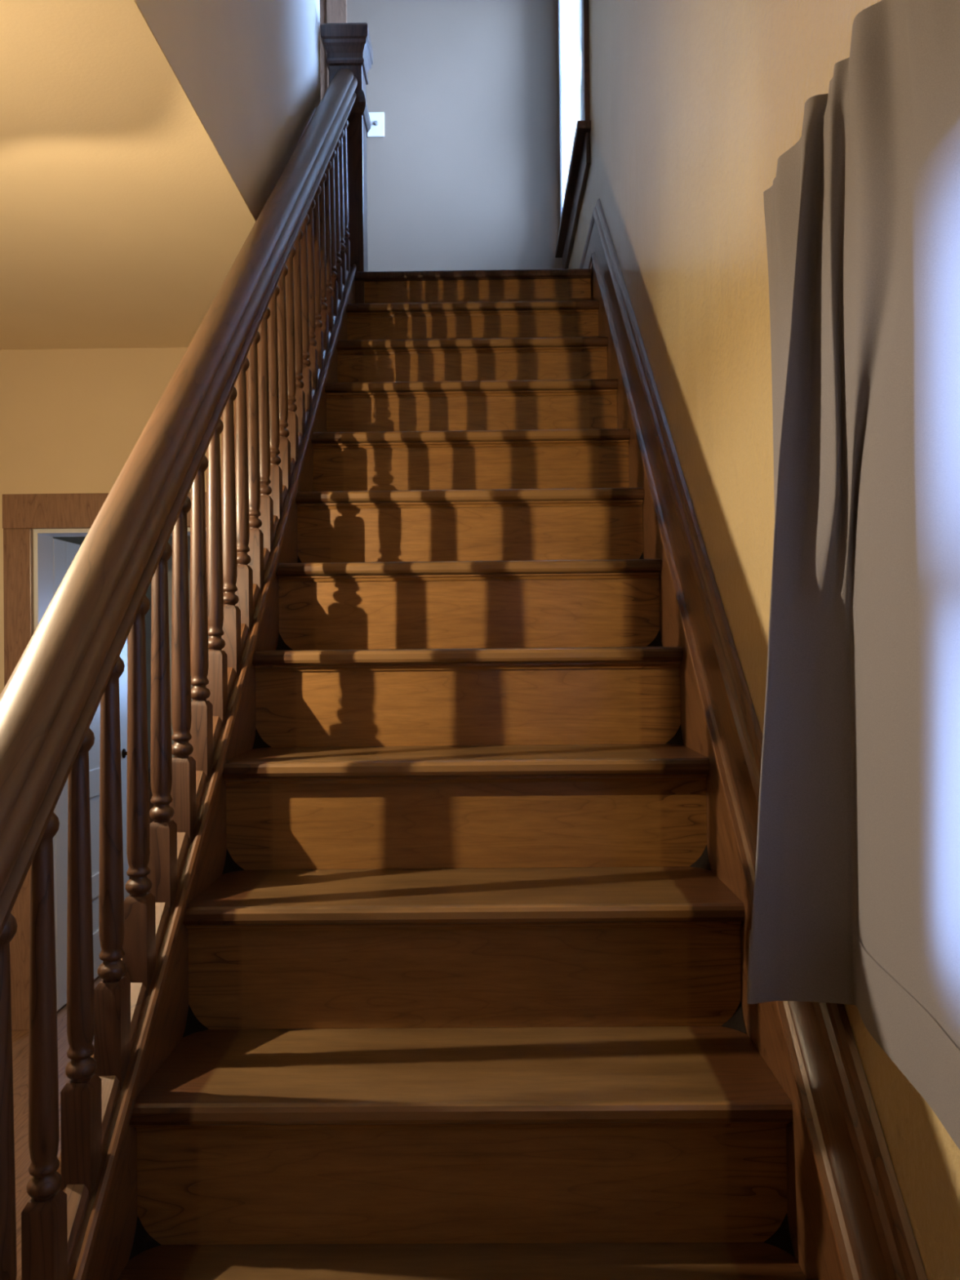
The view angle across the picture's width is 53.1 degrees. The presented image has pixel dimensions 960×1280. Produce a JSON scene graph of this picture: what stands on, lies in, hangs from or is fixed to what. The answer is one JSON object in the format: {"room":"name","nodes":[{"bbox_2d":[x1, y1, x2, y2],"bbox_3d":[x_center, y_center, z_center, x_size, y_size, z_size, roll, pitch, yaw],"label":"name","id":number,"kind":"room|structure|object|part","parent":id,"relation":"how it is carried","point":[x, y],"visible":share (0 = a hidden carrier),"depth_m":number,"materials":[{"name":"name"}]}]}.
{"room":"home staircase","nodes":[
{"label":"home staircase","id":0,"kind":"room"},
{"bbox_2d":[11,976,102,1279],"bbox_3d":[-2.388,1.520,0.364,5.678,0.100,10.700,-1,0,1],"label":"floor","id":1,"kind":"structure","parent":0,"point":[20,1037],"depth_m":3.08,"materials":[{"name":"brown wood"}]},
{"bbox_2d":[128,768,154,895],"bbox_3d":[-1.707,1.120,5.346,0.860,0.735,0.588,-1,0,1],"label":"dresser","id":2,"kind":"object","parent":1,"relation":"on","point":[151,805],"visible":0.02,"depth_m":5.08,"materials":[{"name":"brown wood"}]},
{"bbox_3d":[-1.712,0.891,5.092,0.760,0.170,0.018,-1,0,1],"label":"drawer","id":3,"kind":"part","parent":2,"relation":"part of","materials":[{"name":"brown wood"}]},
{"bbox_2d":[20,263,806,1279],"bbox_3d":[-0.061,0.080,2.162,0.971,3.056,3.156,-1,0,1],"label":"staircase","id":4,"kind":"structure","parent":1,"relation":"on","point":[417,1006],"depth_m":1.61,"materials":[{"name":"brown wood"}]},
{"bbox_2d":[0,22,373,1279],"bbox_3d":[-0.512,-0.452,2.125,0.180,3.822,3.387,-1,0,1],"label":"balustrade","id":5,"kind":"object","parent":4,"relation":"on","point":[272,318],"visible":1,"depth_m":1.44,"materials":[{"name":"brown wood"}]},
{"bbox_3d":[-0.517,-0.776,2.128,0.098,2.848,3.090,-1,0,1],"label":"handrail","id":6,"kind":"part","parent":5,"relation":"part of","materials":[{"name":"brown wood"}]},
{"bbox_3d":[-0.510,-1.673,3.735,0.128,1.140,0.128,-1,0,1],"label":"newel post","id":7,"kind":"part","parent":5,"relation":"part of","materials":[{"name":"brown wood"}]},
{"bbox_3d":[-0.510,-0.080,2.124,0.076,2.728,3.071,-1,0,1],"label":"shoe rail","id":8,"kind":"part","parent":4,"relation":"part of","materials":[{"name":"brown wood"}]},
{"bbox_3d":[-0.027,0.668,1.323,0.898,0.014,0.013,-1,0,1],"label":"cove molding","id":9,"kind":"part","parent":4,"relation":"part of","materials":[{"name":"brown wood"}]},
{"bbox_3d":[-0.027,0.464,1.558,0.898,0.014,0.013,-1,0,1],"label":"cove molding","id":10,"kind":"part","parent":4,"relation":"part of","materials":[{"name":"brown wood"}]},
{"bbox_3d":[-0.027,0.260,1.792,0.898,0.014,0.013,-1,0,1],"label":"cove molding","id":11,"kind":"part","parent":4,"relation":"part of","materials":[{"name":"brown wood"}]},
{"bbox_3d":[-0.027,0.056,2.027,0.898,0.014,0.013,-1,0,1],"label":"cove molding","id":12,"kind":"part","parent":4,"relation":"part of","materials":[{"name":"brown wood"}]},
{"bbox_3d":[-0.027,-0.148,2.261,0.898,0.014,0.013,-1,0,1],"label":"cove molding","id":13,"kind":"part","parent":4,"relation":"part of","materials":[{"name":"brown wood"}]},
{"bbox_3d":[-0.027,-0.352,2.496,0.898,0.014,0.013,-1,0,1],"label":"cove molding","id":14,"kind":"part","parent":4,"relation":"part of","materials":[{"name":"brown wood"}]},
{"bbox_3d":[-0.027,-0.556,2.730,0.898,0.014,0.013,-1,0,1],"label":"cove molding","id":15,"kind":"part","parent":4,"relation":"part of","materials":[{"name":"brown wood"}]},
{"bbox_3d":[-0.027,-0.760,2.965,0.898,0.014,0.013,-1,0,1],"label":"cove molding","id":16,"kind":"part","parent":4,"relation":"part of","materials":[{"name":"brown wood"}]},
{"bbox_3d":[-0.027,-0.964,3.199,0.898,0.014,0.013,-1,0,1],"label":"cove molding","id":17,"kind":"part","parent":4,"relation":"part of","materials":[{"name":"brown wood"}]},
{"bbox_3d":[-0.027,-1.167,3.434,0.898,0.014,0.013,-1,0,1],"label":"cove molding","id":18,"kind":"part","parent":4,"relation":"part of","materials":[{"name":"brown wood"}]},
{"bbox_2d":[0,0,256,350],"bbox_3d":[-2.415,-1.170,0.377,5.678,0.100,10.700,-1,0,1],"label":"ceiling","id":19,"kind":"structure","parent":0,"point":[123,221],"depth_m":2.40,"materials":[{"name":"paint"}]},
{"bbox_2d":[53,535,208,768],"bbox_3d":[-2.354,0.201,5.770,5.678,2.790,0.100,-1,0,1],"label":"wall","id":20,"kind":"structure","parent":0,"point":[77,540],"depth_m":5.72,"materials":[{"name":"white paint"}]},
{"bbox_2d":[135,0,320,220],"bbox_3d":[-0.671,-2.461,2.103,0.100,2.656,3.070,-1,0,1],"label":"wall","id":21,"kind":"structure","parent":0,"point":[249,70],"depth_m":2.52,"materials":[{"name":"paint"}]},
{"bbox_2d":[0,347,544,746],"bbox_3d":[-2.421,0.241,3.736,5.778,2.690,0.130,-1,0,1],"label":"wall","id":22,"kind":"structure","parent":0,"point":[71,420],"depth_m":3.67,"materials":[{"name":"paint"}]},
{"bbox_2d":[2,492,206,1030],"bbox_3d":[-1.289,0.460,4.100,1.025,2.034,0.929,-1,0,1],"label":"door","id":23,"kind":"structure","parent":22,"relation":"in","point":[46,562],"depth_m":3.65,"materials":[{"name":"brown wood"}]},
{"bbox_3d":[-1.642,0.533,4.507,0.063,0.056,0.055,-1,0,1],"label":"knob","id":24,"kind":"part","parent":23,"relation":"part of","materials":[{"name":"metal"}]},
{"bbox_2d":[346,0,562,271],"bbox_3d":[-1.064,-2.449,5.272,3.318,2.640,0.100,-1,0,1],"label":"wall","id":25,"kind":"structure","parent":0,"point":[464,171],"depth_m":5.21,"materials":[{"name":"paint"}]},
{"bbox_2d":[320,0,346,100],"bbox_3d":[-1.199,-2.494,5.211,0.990,2.210,0.024,-1,0,1],"label":"door","id":26,"kind":"structure","parent":25,"relation":"in","point":[331,11],"depth_m":5.20,"materials":[{"name":"brown wood"}]},
{"bbox_3d":[-1.199,-2.494,5.211,0.990,2.210,0.024,-1,0,1],"label":"casing","id":27,"kind":"part","parent":26,"relation":"part of","materials":[{"name":"brown wood"}]},
{"bbox_2d":[367,111,384,137],"bbox_3d":[-0.566,-2.800,5.208,0.092,0.132,0.020,-1,0,1],"label":"light switch","id":28,"kind":"object","parent":25,"relation":"attached to","point":[377,119],"visible":0.85,"depth_m":5.21,"materials":[{"name":"plastic"}]},
{"bbox_2d":[591,272,593,300],"bbox_3d":[-1.080,-1.264,4.461,3.078,0.261,1.510,-1,0,1],"label":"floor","id":29,"kind":"structure","parent":0,"point":[592,274],"depth_m":3.69,"materials":[{"name":"brown wood"}]},
{"bbox_2d":[564,0,959,1279],"bbox_3d":[0.494,-1.134,0.351,0.140,5.350,10.900,-1,0,1],"label":"wall","id":30,"kind":"structure","parent":0,"point":[695,105],"depth_m":1.75,"materials":[{"name":"paint"}]},
{"bbox_2d":[555,0,591,268],"bbox_3d":[0.471,-2.848,4.510,0.166,1.840,1.300,-1,0,1],"label":"window","id":31,"kind":"structure","parent":30,"relation":"in","point":[572,190],"depth_m":4.46,"materials":[{"name":"brown wood"}]},
{"bbox_3d":[0.431,-2.928,4.511,0.024,1.680,1.260,-1,0,1],"label":"casing","id":32,"kind":"part","parent":31,"relation":"part of","materials":[{"name":"brown wood"}]},
{"bbox_3d":[0.508,-2.491,4.508,0.030,0.805,1.040,-1,0,1],"label":"sash","id":33,"kind":"part","parent":31,"relation":"part of","materials":[{"name":"white paint"}]},
{"bbox_3d":[0.508,-2.491,4.508,0.006,0.723,0.958,-1,0,1],"label":"pane","id":34,"kind":"part","parent":31,"relation":"part of","materials":[{"name":"clear glass"}]},
{"bbox_3d":[0.535,-3.257,4.511,0.030,0.805,1.040,-1,0,1],"label":"sash","id":35,"kind":"part","parent":31,"relation":"part of","materials":[{"name":"white paint"}]},
{"bbox_2d":[579,213,595,272],"bbox_3d":[0.439,-1.530,4.398,0.032,0.240,1.609,-1,0,1],"label":"baseboard","id":36,"kind":"structure","parent":30,"relation":"attached to","point":[586,262],"depth_m":3.75,"materials":[{"name":"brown wood"}]},
{"bbox_2d":[591,199,927,1279],"bbox_3d":[0.433,0.053,1.966,0.032,3.429,3.240,-1,0,1],"label":"baseboard","id":37,"kind":"structure","parent":30,"relation":"attached to","point":[848,1219],"depth_m":1.55,"materials":[{"name":"brown wood"}]},
{"bbox_3d":[0.422,-0.612,0.547,0.018,0.012,1.595,-1,0,1],"label":"curtain rod","id":38,"kind":"object","parent":30,"relation":"attached to","visible":0},
{"bbox_2d":[746,0,959,1149],"bbox_3d":[0.368,-0.108,0.581,0.125,1.067,1.568,-1,0,1],"label":"curtain","id":39,"kind":"object","parent":38,"relation":"hanging from","point":[856,892],"visible":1,"depth_m":1.01,"materials":[{"name":"fabric"}]}
]}

